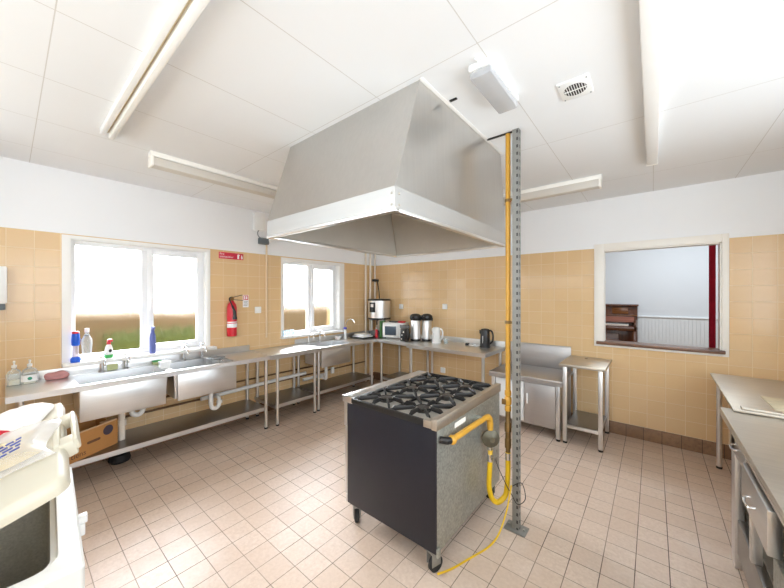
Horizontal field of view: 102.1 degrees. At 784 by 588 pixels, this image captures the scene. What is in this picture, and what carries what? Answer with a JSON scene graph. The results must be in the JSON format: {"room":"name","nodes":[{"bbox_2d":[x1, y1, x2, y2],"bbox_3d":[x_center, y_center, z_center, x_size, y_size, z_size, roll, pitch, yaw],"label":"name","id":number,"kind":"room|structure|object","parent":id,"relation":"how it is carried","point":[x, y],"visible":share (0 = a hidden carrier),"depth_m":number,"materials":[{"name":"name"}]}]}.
{"room":"commercial kitchen","nodes":[
{"label":"commercial kitchen","id":0,"kind":"room"},
{"bbox_2d":[0,156,374,429],"bbox_3d":[-2.093,0.235,4.109,0.250,2.730,5.260,0,0,39],"label":"wall","id":1,"kind":"structure","parent":0,"point":[39,204],"depth_m":3.31,"materials":[{"name":"beige tile"}]},
{"bbox_2d":[0,266,6,309],"bbox_3d":[-3.184,-0.055,2.501,0.110,0.350,0.190,0,0,39],"label":"dispenser","id":2,"kind":"object","parent":1,"relation":"attached to","point":[3,269],"visible":1,"depth_m":2.52,"materials":[{"name":"white plastic"}]},
{"bbox_2d":[5,345,249,383],"bbox_3d":[-2.517,0.703,3.377,0.014,0.095,2.030,0,0,39],"label":"backsplash","id":3,"kind":"structure","parent":1,"relation":"attached to","point":[176,357],"depth_m":3.24,"materials":[{"name":"metal"}]},
{"bbox_2d":[61,234,216,367],"bbox_3d":[-2.583,0.050,3.357,0.250,1.190,1.280,0,0,39],"label":"window","id":4,"kind":"structure","parent":1,"relation":"in","point":[119,291],"depth_m":3.31,"materials":[{"name":"white plastic"}]},
{"bbox_2d":[70,331,80,362],"bbox_3d":[-2.877,0.471,2.882,0.072,0.280,0.072,0,0,39],"label":"tube","id":5,"kind":"object","parent":4,"relation":"on","point":[75,337],"visible":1,"depth_m":2.86,"materials":[{"name":"blue plastic"}]},
{"bbox_2d":[81,328,92,361],"bbox_3d":[-2.829,0.460,2.940,0.076,0.302,0.076,0,0,39],"label":"glass bottle","id":6,"kind":"object","parent":4,"relation":"on","point":[85,329],"visible":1,"depth_m":2.93,"materials":[{"name":"white"}]},
{"bbox_2d":[105,339,112,358],"bbox_3d":[-2.729,0.518,3.056,0.052,0.185,0.062,0,0,39],"label":"bottle","id":7,"kind":"object","parent":4,"relation":"on","point":[108,349],"visible":0.98,"depth_m":3.04,"materials":[{"name":"white plastic"}]},
{"bbox_2d":[149,326,155,353],"bbox_3d":[-2.502,0.471,3.319,0.067,0.280,0.054,0,0,39],"label":"spray bottle","id":8,"kind":"object","parent":4,"relation":"on","point":[152,340],"visible":1,"depth_m":3.31,"materials":[{"name":"blue plastic"}]},
{"bbox_2d":[72,372,374,469],"bbox_3d":[-1.932,1.531,4.097,0.014,0.138,5.046,0,0,39],"label":"baseboard","id":9,"kind":"structure","parent":1,"relation":"attached to","point":[269,408],"depth_m":3.67,"materials":[{"name":"tile"}]},
{"bbox_2d":[219,252,242,259],"bbox_3d":[-2.022,-0.490,3.992,0.007,0.080,0.300,0,0,39],"label":"safety sign","id":10,"kind":"object","parent":1,"relation":"attached to","point":[224,255],"visible":1,"depth_m":3.98,"materials":[{"name":"red plastic"}]},
{"bbox_2d":[227,295,242,336],"bbox_3d":[-1.953,0.254,3.936,0.187,0.513,0.162,0,0,-20],"label":"fire extinguisher","id":11,"kind":"object","parent":1,"relation":"attached to","point":[231,307],"visible":1,"depth_m":3.88,"materials":[{"name":"red metal"}]},
{"bbox_2d":[166,365,312,397],"bbox_3d":[-1.683,0.956,4.348,0.022,0.311,2.631,0,0,39],"label":"pipe","id":12,"kind":"object","parent":1,"relation":"attached to","point":[167,396],"visible":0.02,"depth_m":4.36,"materials":[{"name":"metal"}]},
{"bbox_2d":[117,361,364,418],"bbox_3d":[-1.792,1.215,4.223,0.022,0.022,4.100,0,0,39],"label":"pipe","id":13,"kind":"object","parent":1,"relation":"attached to","point":[169,406],"visible":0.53,"depth_m":3.61,"materials":[{"name":"metal"}]},
{"bbox_2d":[243,295,248,306],"bbox_3d":[-1.907,0.080,4.133,0.007,0.160,0.075,0,0,39],"label":"notice","id":14,"kind":"object","parent":1,"relation":"attached to","point":[245,297],"visible":1,"depth_m":4.13,"materials":[{"name":"white paper"}]},
{"bbox_2d":[255,307,260,312],"bbox_3d":[-1.797,0.200,4.254,0.023,0.085,0.085,0,0,39],"label":"wall socket","id":15,"kind":"object","parent":1,"relation":"attached to","point":[257,309],"visible":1,"depth_m":4.24,"materials":[{"name":"white plastic"}]},
{"bbox_2d":[253,212,264,237],"bbox_3d":[-1.777,-0.927,4.243,0.068,0.346,0.150,0,0,39],"label":"junction box","id":16,"kind":"object","parent":1,"relation":"attached to","point":[258,218],"visible":1,"depth_m":4.21,"materials":[{"name":"white plastic"}]},
{"bbox_2d":[258,237,272,336],"bbox_3d":[-1.717,-0.095,4.296,0.093,1.350,0.166,0,0,39],"label":"pipe","id":17,"kind":"object","parent":1,"relation":"attached to","point":[264,241],"visible":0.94,"depth_m":4.33,"materials":[{"name":"grey plastic"}]},
{"bbox_2d":[280,257,343,338],"bbox_3d":[-1.246,0.043,5.011,0.210,1.165,1.210,0,0,39],"label":"window","id":18,"kind":"structure","parent":1,"relation":"in","point":[311,290],"depth_m":5.02,"materials":[{"name":"white plastic"}]},
{"bbox_2d":[295,330,368,343],"bbox_3d":[-0.882,0.705,5.362,0.014,0.090,1.745,0,0,39],"label":"backsplash","id":19,"kind":"structure","parent":1,"relation":"attached to","point":[297,341],"depth_m":5.10,"materials":[{"name":"metal"}]},
{"bbox_2d":[365,253,366,381],"bbox_3d":[-0.481,0.225,5.800,0.036,2.710,0.035,0,0,39],"label":"riser pipe","id":20,"kind":"object","parent":1,"relation":"attached to","point":[365,253],"visible":0.66,"depth_m":5.78,"materials":[{"name":"metal"}]},
{"bbox_2d":[369,254,370,379],"bbox_3d":[-0.405,0.225,5.892,0.036,2.710,0.035,0,0,39],"label":"riser pipe","id":21,"kind":"object","parent":1,"relation":"attached to","point":[369,254],"visible":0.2,"depth_m":5.88,"materials":[{"name":"metal"}]},
{"bbox_2d":[0,0,783,214],"bbox_3d":[0.068,-1.190,2.407,5.750,0.120,5.380,0,0,39],"label":"ceiling","id":22,"kind":"structure","parent":0,"point":[250,81],"depth_m":1.70,"materials":[{"name":"white paint"}]},
{"bbox_2d":[100,0,209,139],"bbox_3d":[-1.269,-1.100,1.609,1.800,0.060,0.072,0,0,39],"label":"light","id":23,"kind":"object","parent":22,"relation":"attached to","point":[179,16],"visible":1,"depth_m":1.45,"materials":[{"name":"white paint"}]},
{"bbox_2d":[148,150,277,198],"bbox_3d":[-1.432,-1.073,3.079,0.106,0.115,1.510,0,0,39],"label":"light","id":24,"kind":"object","parent":22,"relation":"attached to","point":[156,160],"visible":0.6,"depth_m":2.79,"materials":[{"name":"beige paint"}]},
{"bbox_2d":[267,77,504,256],"bbox_3d":[-0.004,-0.760,2.394,1.226,0.743,1.429,0,0,39],"label":"extractor hood","id":25,"kind":"object","parent":22,"relation":"hanging from","point":[405,174],"visible":0.97,"depth_m":1.91,"materials":[{"name":"metal"}]},
{"bbox_2d":[469,55,518,113],"bbox_3d":[0.537,-1.093,1.665,0.118,0.075,0.430,0,0,39],"label":"emergency light","id":26,"kind":"object","parent":22,"relation":"attached to","point":[486,75],"visible":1,"depth_m":1.60,"materials":[{"name":"white plastic"}]},
{"bbox_2d":[487,131,511,140],"bbox_3d":[0.765,-1.128,2.248,0.190,0.004,0.024,0,0,39],"label":"bracket","id":27,"kind":"object","parent":22,"relation":"attached to","point":[510,132],"visible":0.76,"depth_m":2.25,"materials":[{"name":"grey metal"}]},
{"bbox_2d":[503,174,601,205],"bbox_3d":[1.393,-1.073,3.482,1.530,0.113,0.101,0,0,39],"label":"light","id":28,"kind":"object","parent":22,"relation":"attached to","point":[591,182],"visible":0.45,"depth_m":3.18,"materials":[{"name":"beige paint"}]},
{"bbox_2d":[556,73,593,101],"bbox_3d":[0.997,-1.125,1.726,0.150,0.011,0.180,0,0,39],"label":"ceiling vent","id":29,"kind":"object","parent":22,"relation":"in","point":[581,85],"visible":1,"depth_m":1.71,"materials":[{"name":"white plastic"}]},
{"bbox_2d":[639,0,662,166],"bbox_3d":[1.160,-1.100,1.418,0.074,0.060,3.120,0,0,39],"label":"light","id":30,"kind":"object","parent":22,"relation":"attached to","point":[650,11],"visible":1,"depth_m":1.49,"materials":[{"name":"white paint"}]},
{"bbox_2d":[72,379,748,587],"bbox_3d":[0.090,1.650,2.473,5.400,0.100,5.110,0,0,39],"label":"floor","id":31,"kind":"structure","parent":0,"point":[242,503],"depth_m":2.26,"materials":[{"name":"tile"}]},
{"bbox_2d":[0,403,87,587],"bbox_3d":[-1.380,1.033,0.892,0.821,1.134,0.740,0,0,39],"label":"chest freezer","id":32,"kind":"object","parent":31,"relation":"on","point":[42,528],"visible":0.98,"depth_m":1.03,"materials":[{"name":"white plastic"}]},
{"bbox_2d":[0,402,58,471],"bbox_3d":[-1.376,0.528,1.081,0.641,0.150,0.341,0,0,39],"label":"plastic bag","id":33,"kind":"object","parent":32,"relation":"on","point":[16,424],"visible":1,"depth_m":1.15,"materials":[{"name":"white plastic"}]},
{"bbox_2d":[0,430,9,438],"bbox_3d":[-1.406,0.521,1.092,0.054,0.102,0.162,0,0,35],"label":"print","id":34,"kind":"object","parent":33,"relation":"attached to","point":[6,436],"depth_m":1.13},
{"bbox_2d":[0,447,19,457],"bbox_3d":[-1.160,0.488,0.895,0.005,0.056,0.150,0,0,21],"label":"print","id":35,"kind":"object","parent":33,"relation":"attached to","point":[17,447],"depth_m":0.95},
{"bbox_2d":[0,437,20,448],"bbox_3d":[-1.213,0.478,0.967,0.005,0.044,0.114,0,0,21],"label":"print","id":36,"kind":"object","parent":33,"relation":"on","point":[10,444],"depth_m":1.00},
{"bbox_2d":[0,440,20,451],"bbox_3d":[-1.196,0.482,0.940,0.005,0.050,0.132,0,0,21],"label":"print","id":37,"kind":"object","parent":33,"relation":"on","point":[19,440],"depth_m":0.98},
{"bbox_2d":[2,443,19,453],"bbox_3d":[-1.179,0.485,0.916,0.005,0.054,0.145,0,0,21],"label":"print","id":38,"kind":"object","parent":33,"relation":"attached to","point":[19,443],"depth_m":0.96},
{"bbox_2d":[108,451,130,464],"bbox_3d":[-2.627,1.560,3.059,0.170,0.080,0.170,0,0,39],"label":"bowl","id":39,"kind":"object","parent":31,"relation":"on","point":[121,458],"visible":0.63,"depth_m":3.00,"materials":[{"name":"black plastic"}]},
{"bbox_2d":[5,342,270,467],"bbox_3d":[-2.309,1.073,3.205,0.554,1.053,2.030,0,0,39],"label":"sink","id":40,"kind":"object","parent":31,"relation":"on","point":[98,392],"visible":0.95,"depth_m":3.06,"materials":[{"name":"metal"}]},
{"bbox_2d":[6,361,20,385],"bbox_3d":[-3.063,0.631,2.569,0.074,0.197,0.068,0,0,-12],"label":"soap dispenser","id":41,"kind":"object","parent":40,"relation":"on","point":[18,381],"visible":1,"depth_m":2.56,"materials":[{"name":"white"}]},
{"bbox_2d":[21,359,38,383],"bbox_3d":[-3.001,0.631,2.625,0.075,0.197,0.098,0,0,39],"label":"soap dispenser","id":42,"kind":"object","parent":40,"relation":"on","point":[33,377],"visible":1,"depth_m":2.61,"materials":[{"name":"white plastic"}]},
{"bbox_2d":[44,370,68,379],"bbox_3d":[-2.914,0.695,2.758,0.080,0.068,0.156,0,0,39],"label":"cloth bundle","id":43,"kind":"object","parent":40,"relation":"on","point":[60,374],"visible":1,"depth_m":2.73,"materials":[{"name":"pink fabric"}]},
{"bbox_2d":[67,418,117,464],"bbox_3d":[-2.652,1.230,2.704,0.242,0.237,0.417,0,0,9],"label":"cardboard box","id":44,"kind":"object","parent":40,"relation":"on","point":[96,435],"visible":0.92,"depth_m":2.75,"materials":[{"name":"brown cardboard"}]},
{"bbox_2d":[107,363,117,369],"bbox_3d":[-2.714,0.699,3.079,0.020,0.057,0.080,0,0,39],"label":"sponge","id":45,"kind":"object","parent":40,"relation":"on","point":[109,366],"visible":1,"depth_m":3.07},
{"bbox_2d":[5,351,270,403],"bbox_3d":[-2.307,0.752,3.196,0.540,0.045,2.018,0,0,39],"label":"countertop","id":46,"kind":"structure","parent":40,"relation":"on","point":[43,388],"depth_m":2.71,"materials":[{"name":"metal"}]},
{"bbox_2d":[98,353,105,372],"bbox_3d":[-2.705,0.638,2.967,0.171,0.183,0.063,0,0,39],"label":"tap","id":47,"kind":"object","parent":46,"relation":"on","point":[101,367],"depth_m":2.99,"materials":[{"name":"silver metal"}]},
{"bbox_2d":[122,350,129,368],"bbox_3d":[-2.593,0.638,3.103,0.171,0.183,0.063,0,0,39],"label":"tap","id":48,"kind":"object","parent":46,"relation":"on","point":[125,364],"depth_m":3.12,"materials":[{"name":"silver metal"}]},
{"bbox_2d":[181,344,188,360],"bbox_3d":[-2.274,0.638,3.491,0.171,0.183,0.063,0,0,39],"label":"tap","id":49,"kind":"object","parent":46,"relation":"on","point":[184,356],"depth_m":3.51,"materials":[{"name":"silver metal"}]},
{"bbox_2d":[199,342,206,358],"bbox_3d":[-2.157,0.638,3.632,0.171,0.183,0.063,0,0,39],"label":"tap","id":50,"kind":"object","parent":46,"relation":"on","point":[202,354],"depth_m":3.65,"materials":[{"name":"silver metal"}]},
{"bbox_2d":[152,360,161,364],"bbox_3d":[-2.482,0.710,3.345,0.050,0.039,0.077,0,0,39],"label":"pad","id":51,"kind":"object","parent":40,"relation":"on","point":[154,362],"visible":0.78,"depth_m":3.32,"materials":[{"name":"green plastic"}]},
{"bbox_2d":[158,358,170,368],"bbox_3d":[-2.276,0.678,3.171,0.080,0.098,0.090,0,0,39],"label":"plastic tub","id":52,"kind":"object","parent":40,"relation":"on","point":[166,363],"visible":1,"depth_m":3.15,"materials":[{"name":"white plastic"}]},
{"bbox_2d":[79,399,263,460],"bbox_3d":[-2.317,1.352,3.224,0.470,0.004,1.950,0,0,39],"label":"shelf","id":53,"kind":"object","parent":40,"relation":"attached to","point":[143,435],"depth_m":3.28,"materials":[{"name":"metal"}]},
{"bbox_2d":[203,355,230,364],"bbox_3d":[-1.973,0.765,3.570,0.380,0.130,0.180,0,0,39],"label":"dish rack","id":54,"kind":"object","parent":40,"relation":"in","point":[216,357],"visible":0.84,"depth_m":3.54,"materials":[{"name":"silver metal"}]},
{"bbox_2d":[200,371,306,400],"bbox_3d":[-1.751,1.185,4.209,0.048,0.078,1.431,0,0,39],"label":"pipe","id":55,"kind":"object","parent":40,"relation":"attached to","point":[202,398],"visible":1,"depth_m":4.11,"materials":[{"name":"white plastic"}]},
{"bbox_2d":[249,344,317,425],"bbox_3d":[-1.438,1.162,4.236,0.560,0.876,0.686,0,0,39],"label":"steel table","id":56,"kind":"object","parent":31,"relation":"on","point":[285,397],"visible":0.98,"depth_m":4.18,"materials":[{"name":"silver metal"}]},
{"bbox_2d":[249,344,317,359],"bbox_3d":[-1.438,0.752,4.236,0.560,0.056,0.686,0,0,39],"label":"countertop","id":57,"kind":"structure","parent":56,"relation":"on","point":[279,352],"depth_m":4.14,"materials":[{"name":"metal"}]},
{"bbox_2d":[255,387,312,405],"bbox_3d":[-1.433,1.352,4.265,0.510,0.004,0.600,0,0,39],"label":"shelf","id":58,"kind":"object","parent":56,"relation":"attached to","point":[290,395],"depth_m":4.22,"materials":[{"name":"metal"}]},
{"bbox_2d":[295,319,386,410],"bbox_3d":[-0.671,1.001,5.187,0.564,1.199,1.748,0,0,39],"label":"sink","id":59,"kind":"object","parent":31,"relation":"on","point":[331,351],"visible":0.91,"depth_m":4.79,"materials":[{"name":"metal"}]},
{"bbox_2d":[302,373,324,380],"bbox_3d":[-1.196,1.262,4.892,0.048,0.053,0.411,0,0,39],"label":"pipe","id":60,"kind":"object","parent":59,"relation":"attached to","point":[321,374],"visible":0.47,"depth_m":4.81,"materials":[{"name":"white plastic"}]},
{"bbox_2d":[300,372,370,391],"bbox_3d":[-0.861,1.352,4.992,0.470,0.004,1.170,0,0,39],"label":"shelf","id":61,"kind":"object","parent":59,"relation":"attached to","point":[351,378],"depth_m":4.95,"materials":[{"name":"metal"}]},
{"bbox_2d":[297,337,386,351],"bbox_3d":[-0.665,0.752,5.182,0.550,0.045,1.748,0,0,39],"label":"countertop","id":62,"kind":"structure","parent":59,"relation":"on","point":[350,341],"depth_m":4.93,"materials":[{"name":"metal"}]},
{"bbox_2d":[307,331,314,342],"bbox_3d":[-1.220,0.638,4.771,0.171,0.183,0.063,0,0,39],"label":"tap","id":63,"kind":"object","parent":62,"relation":"on","point":[308,339],"depth_m":4.79,"materials":[{"name":"silver metal"}]},
{"bbox_2d":[318,330,325,341],"bbox_3d":[-1.089,0.638,4.930,0.171,0.183,0.063,0,0,39],"label":"tap","id":64,"kind":"object","parent":62,"relation":"on","point":[319,338],"depth_m":4.95,"materials":[{"name":"silver metal"}]},
{"bbox_2d":[343,327,346,338],"bbox_3d":[-0.788,0.634,5.340,0.060,0.192,0.059,0,0,39],"label":"soap bottle","id":65,"kind":"object","parent":59,"relation":"on","point":[344,328],"visible":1,"depth_m":5.32,"materials":[{"name":"white plastic"}]},
{"bbox_2d":[349,336,375,338],"bbox_3d":[-0.499,0.719,5.439,0.340,0.021,0.320,0,0,39],"label":"baking tray","id":66,"kind":"object","parent":59,"relation":"on","point":[349,336],"visible":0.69,"depth_m":5.33,"materials":[{"name":"black plastic"}]},
{"bbox_2d":[353,333,372,337],"bbox_3d":[-0.503,0.690,5.442,0.270,0.055,0.240,0,0,39],"label":"folded towel","id":67,"kind":"object","parent":66,"relation":"on","point":[360,335],"visible":0.98,"depth_m":5.37,"materials":[{"name":"white fabric"}]},
{"bbox_2d":[368,299,390,336],"bbox_3d":[-0.233,0.397,5.653,0.410,0.664,0.421,0,0,39],"label":"boiler","id":68,"kind":"object","parent":59,"relation":"on","point":[378,309],"visible":0.88,"depth_m":5.49,"materials":[{"name":"metal"}]},
{"bbox_2d":[369,330,379,336],"bbox_3d":[-0.232,0.684,5.685,0.240,0.089,0.300,0,0,39],"label":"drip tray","id":69,"kind":"object","parent":68,"relation":"on","point":[372,332],"depth_m":5.57,"materials":[{"name":"plastic"}]},
{"bbox_2d":[380,320,384,337],"bbox_3d":[-0.164,0.587,5.466,0.033,0.284,0.190,0,0,19],"label":"carton","id":70,"kind":"object","parent":59,"relation":"on","point":[381,322],"visible":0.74,"depth_m":5.38,"materials":[{"name":"green cardboard"}]},
{"bbox_2d":[377,333,428,382],"bbox_3d":[0.201,1.135,5.247,0.698,0.930,0.574,0,0,39],"label":"steel table","id":71,"kind":"object","parent":31,"relation":"on","point":[388,340],"depth_m":5.22,"materials":[{"name":"metal"}]},
{"bbox_2d":[383,322,408,337],"bbox_3d":[0.063,0.599,5.422,0.390,0.262,0.261,0,0,19],"label":"microwave","id":72,"kind":"object","parent":71,"relation":"on","point":[390,329],"visible":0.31,"depth_m":5.31,"materials":[{"name":"white plastic"}]},
{"bbox_2d":[383,372,408,378],"bbox_3d":[0.212,1.352,5.242,0.570,0.004,0.460,0,0,39],"label":"shelf","id":73,"kind":"object","parent":71,"relation":"attached to","point":[397,374],"depth_m":5.32,"materials":[{"name":"metal"}]},
{"bbox_2d":[377,337,421,345],"bbox_3d":[0.197,0.755,5.242,0.698,0.050,0.560,0,0,39],"label":"countertop","id":74,"kind":"structure","parent":71,"relation":"on","point":[388,340],"depth_m":5.09,"materials":[{"name":"metal"}]},
{"bbox_2d":[400,325,409,341],"bbox_3d":[0.201,0.602,5.011,0.115,0.254,0.120,0,0,39],"label":"storage jar","id":75,"kind":"object","parent":71,"relation":"on","point":[404,331],"visible":1,"depth_m":4.97,"materials":[{"name":"black plastic"}]},
{"bbox_2d":[410,314,421,340],"bbox_3d":[0.378,0.513,5.072,0.185,0.431,0.199,0,0,-11],"label":"airpot","id":76,"kind":"object","parent":71,"relation":"on","point":[415,319],"visible":1,"depth_m":5.01,"materials":[{"name":"silver metal"}]},
{"bbox_2d":[343,370,500,572],"bbox_3d":[0.283,1.149,2.356,0.910,0.902,0.970,0,0,39],"label":"gas range","id":77,"kind":"object","parent":31,"relation":"on","point":[417,443],"visible":0.99,"depth_m":2.02,"materials":[{"name":"black metal"}]},
{"bbox_2d":[351,372,487,425],"bbox_3d":[0.274,0.737,2.358,0.650,0.046,0.962,0,0,39],"label":"cooktop","id":78,"kind":"object","parent":77,"relation":"in","point":[419,399],"depth_m":2.22,"materials":[{"name":"metal"}]},
{"bbox_2d":[439,436,452,444],"bbox_3d":[0.311,0.822,1.792,0.081,0.047,0.059,0,0,16],"label":"end cap","id":79,"kind":"object","parent":77,"relation":"attached to","point":[443,440],"depth_m":1.77,"materials":[{"name":"metal"}]},
{"bbox_2d":[486,447,510,504],"bbox_3d":[0.746,1.263,2.219,0.171,0.406,0.042,0,0,-4],"label":"gas hose","id":80,"kind":"object","parent":77,"relation":"attached to","point":[505,494],"visible":0.98,"depth_m":2.20,"materials":[{"name":"yellow plastic"}]},
{"bbox_2d":[406,336,504,385],"bbox_3d":[0.903,1.127,4.578,1.220,0.945,0.694,0,0,39],"label":"steel table","id":81,"kind":"object","parent":31,"relation":"on","point":[456,345],"visible":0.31,"depth_m":4.47,"materials":[{"name":"silver metal"}]},
{"bbox_2d":[421,314,432,340],"bbox_3d":[0.556,0.513,5.068,0.185,0.431,0.199,0,0,-11],"label":"airpot","id":82,"kind":"object","parent":81,"relation":"on","point":[427,319],"visible":0.98,"depth_m":5.01,"materials":[{"name":"silver metal"}]},
{"bbox_2d":[432,327,442,342],"bbox_3d":[0.685,0.610,4.840,0.138,0.241,0.176,0,0,-19],"label":"kettle","id":83,"kind":"object","parent":81,"relation":"on","point":[436,337],"visible":1,"depth_m":4.80,"materials":[{"name":"white plastic"}]},
{"bbox_2d":[406,340,504,357],"bbox_3d":[0.899,0.755,4.573,1.220,0.050,0.680,0,0,39],"label":"countertop","id":84,"kind":"structure","parent":81,"relation":"on","point":[459,348],"depth_m":4.40,"materials":[{"name":"metal"}]},
{"bbox_2d":[479,328,493,347],"bbox_3d":[1.309,0.600,4.417,0.142,0.261,0.180,0,0,-19],"label":"kettle","id":85,"kind":"object","parent":81,"relation":"on","point":[485,342],"visible":1,"depth_m":4.38,"materials":[{"name":"plastic"}]},
{"bbox_2d":[437,485,511,574],"bbox_3d":[0.544,1.451,1.968,0.681,0.304,0.031,0,0,-34],"label":"cable","id":86,"kind":"object","parent":31,"relation":"on","point":[498,534],"visible":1,"depth_m":1.99,"materials":[{"name":"yellow plastic"}]},
{"bbox_2d":[504,128,528,537],"bbox_3d":[0.852,0.235,2.170,0.140,2.730,0.100,0,0,39],"label":"steel post","id":87,"kind":"object","parent":31,"relation":"on","point":[514,525],"visible":1,"depth_m":2.15,"materials":[{"name":"metal"}]},
{"bbox_2d":[502,133,511,452],"bbox_3d":[0.815,-0.015,2.217,0.078,2.230,0.052,0,0,39],"label":"gas pipe","id":88,"kind":"object","parent":87,"relation":"attached to","point":[507,401],"visible":0.98,"depth_m":2.21,"materials":[{"name":"yellow metal"}]},
{"bbox_2d":[496,460,525,504],"bbox_3d":[0.812,1.306,2.269,0.078,0.214,0.372,0,0,-11],"label":"loose wire","id":89,"kind":"object","parent":87,"relation":"attached to","point":[496,460],"visible":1,"depth_m":2.14,"materials":[{"name":"black plastic"}]},
{"bbox_2d":[489,341,572,441],"bbox_3d":[1.730,1.123,3.934,0.815,0.955,0.661,0,0,39],"label":"base cabinet","id":90,"kind":"object","parent":31,"relation":"on","point":[541,372],"visible":0.59,"depth_m":3.73,"materials":[{"name":"silver metal"}]},
{"bbox_2d":[489,363,572,387],"bbox_3d":[1.725,0.970,3.928,0.815,0.060,0.645,0,0,39],"label":"countertop","id":91,"kind":"structure","parent":90,"relation":"on","point":[529,373],"depth_m":3.80,"materials":[{"name":"metal"}]},
{"bbox_2d":[559,355,611,452],"bbox_3d":[2.178,1.171,3.558,0.425,0.857,0.630,0,0,39],"label":"steel table","id":92,"kind":"object","parent":31,"relation":"on","point":[584,421],"visible":1,"depth_m":3.43,"materials":[{"name":"silver metal"}]},
{"bbox_2d":[559,355,611,371],"bbox_3d":[2.178,0.760,3.558,0.425,0.030,0.630,0,0,39],"label":"countertop","id":93,"kind":"structure","parent":92,"relation":"on","point":[579,362],"depth_m":3.45,"materials":[{"name":"metal"}]},
{"bbox_2d":[567,410,605,430],"bbox_3d":[2.192,1.402,3.560,0.315,0.004,0.540,0,0,39],"label":"shelf","id":94,"kind":"object","parent":92,"relation":"attached to","point":[581,419],"depth_m":3.54,"materials":[{"name":"metal"}]},
{"bbox_2d":[710,373,783,468],"bbox_3d":[2.889,1.158,2.270,0.780,0.884,1.235,0,0,39],"label":"steel table","id":95,"kind":"object","parent":31,"relation":"on","point":[749,395],"visible":0.75,"depth_m":2.43,"materials":[{"name":"silver metal"}]},
{"bbox_2d":[710,373,783,418],"bbox_3d":[2.889,0.733,2.270,0.780,0.033,1.235,0,0,39],"label":"countertop","id":96,"kind":"structure","parent":95,"relation":"on","point":[743,394],"depth_m":2.38,"materials":[{"name":"metal"}]},
{"bbox_2d":[720,407,783,587],"bbox_3d":[1.820,1.176,1.042,0.870,0.848,2.180,0,0,39],"label":"base cabinet","id":97,"kind":"object","parent":31,"relation":"on","point":[756,444],"visible":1,"depth_m":1.54,"materials":[{"name":"metal"}]},
{"bbox_2d":[720,407,783,525],"bbox_3d":[1.835,0.774,1.030,0.830,0.045,2.180,0,0,39],"label":"countertop","id":98,"kind":"structure","parent":97,"relation":"on","point":[760,439],"depth_m":1.57,"materials":[{"name":"metal"}]},
{"bbox_2d":[375,170,783,444],"bbox_3d":[1.740,0.235,4.438,5.750,2.730,0.120,0,0,39],"label":"wall","id":99,"kind":"structure","parent":0,"point":[670,392],"depth_m":3.67,"materials":[{"name":"beige tile"}]},
{"bbox_2d":[372,254,379,298],"bbox_3d":[-0.273,-0.365,5.924,0.225,1.530,0.133,0,0,39],"label":"riser pipe","id":100,"kind":"object","parent":99,"relation":"attached to","point":[374,280],"visible":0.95,"depth_m":5.98,"materials":[{"name":"metal"}]},
{"bbox_2d":[441,336,504,346],"bbox_3d":[1.119,0.703,4.841,1.220,0.095,0.014,0,0,39],"label":"backsplash","id":101,"kind":"structure","parent":99,"relation":"attached to","point":[446,338],"depth_m":4.80,"materials":[{"name":"metal"}]},
{"bbox_2d":[510,341,570,370],"bbox_3d":[1.916,0.797,4.183,0.785,0.305,0.041,0,0,39],"label":"backsplash","id":102,"kind":"structure","parent":99,"relation":"attached to","point":[541,355],"depth_m":4.14,"materials":[{"name":"metal"}]},
{"bbox_2d":[375,372,730,459],"bbox_3d":[1.716,1.531,4.370,5.300,0.138,0.014,0,0,39],"label":"baseboard","id":103,"kind":"structure","parent":99,"relation":"attached to","point":[656,436],"depth_m":3.37,"materials":[{"name":"tile"}]},
{"bbox_2d":[594,233,728,356],"bbox_3d":[2.882,0.003,3.478,1.114,1.205,0.210,0,0,39],"label":"window","id":104,"kind":"structure","parent":99,"relation":"in","point":[722,240],"depth_m":3.35,"materials":[{"name":"beige paint"}]},
{"bbox_2d":[709,245,715,347],"bbox_3d":[3.621,0.304,3.026,1.050,2.552,0.092,0,0,39],"label":"curtain","id":105,"kind":"object","parent":99,"relation":"hanging from","point":[712,248],"visible":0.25,"depth_m":3.29,"materials":[{"name":"red fabric"}]},
{"bbox_2d":[606,245,717,346],"bbox_3d":[4.849,0.050,5.815,8.300,3.100,0.200,0,0,39],"label":"wall","id":106,"kind":"structure","parent":0,"point":[668,282],"depth_m":5.67,"materials":[{"name":"white paint"}]},
{"bbox_2d":[638,316,717,347],"bbox_3d":[4.778,0.983,5.728,8.300,1.195,0.025,0,0,39],"label":"panelling","id":107,"kind":"object","parent":106,"relation":"attached to","point":[651,329],"visible":0.09,"depth_m":5.58,"materials":[{"name":"white metal"}]},
{"bbox_3d":[3.934,1.650,4.703,8.300,0.100,3.080,0,0,39],"label":"floor","id":108,"kind":"structure","parent":0,"visible":0},
{"bbox_2d":[606,304,638,341],"bbox_3d":[3.777,0.885,6.096,1.518,1.430,0.670,0,0,39],"label":"upright piano","id":109,"kind":"object","parent":108,"relation":"on","point":[621,319],"visible":0.3,"depth_m":5.70,"materials":[{"name":"brown wood"}]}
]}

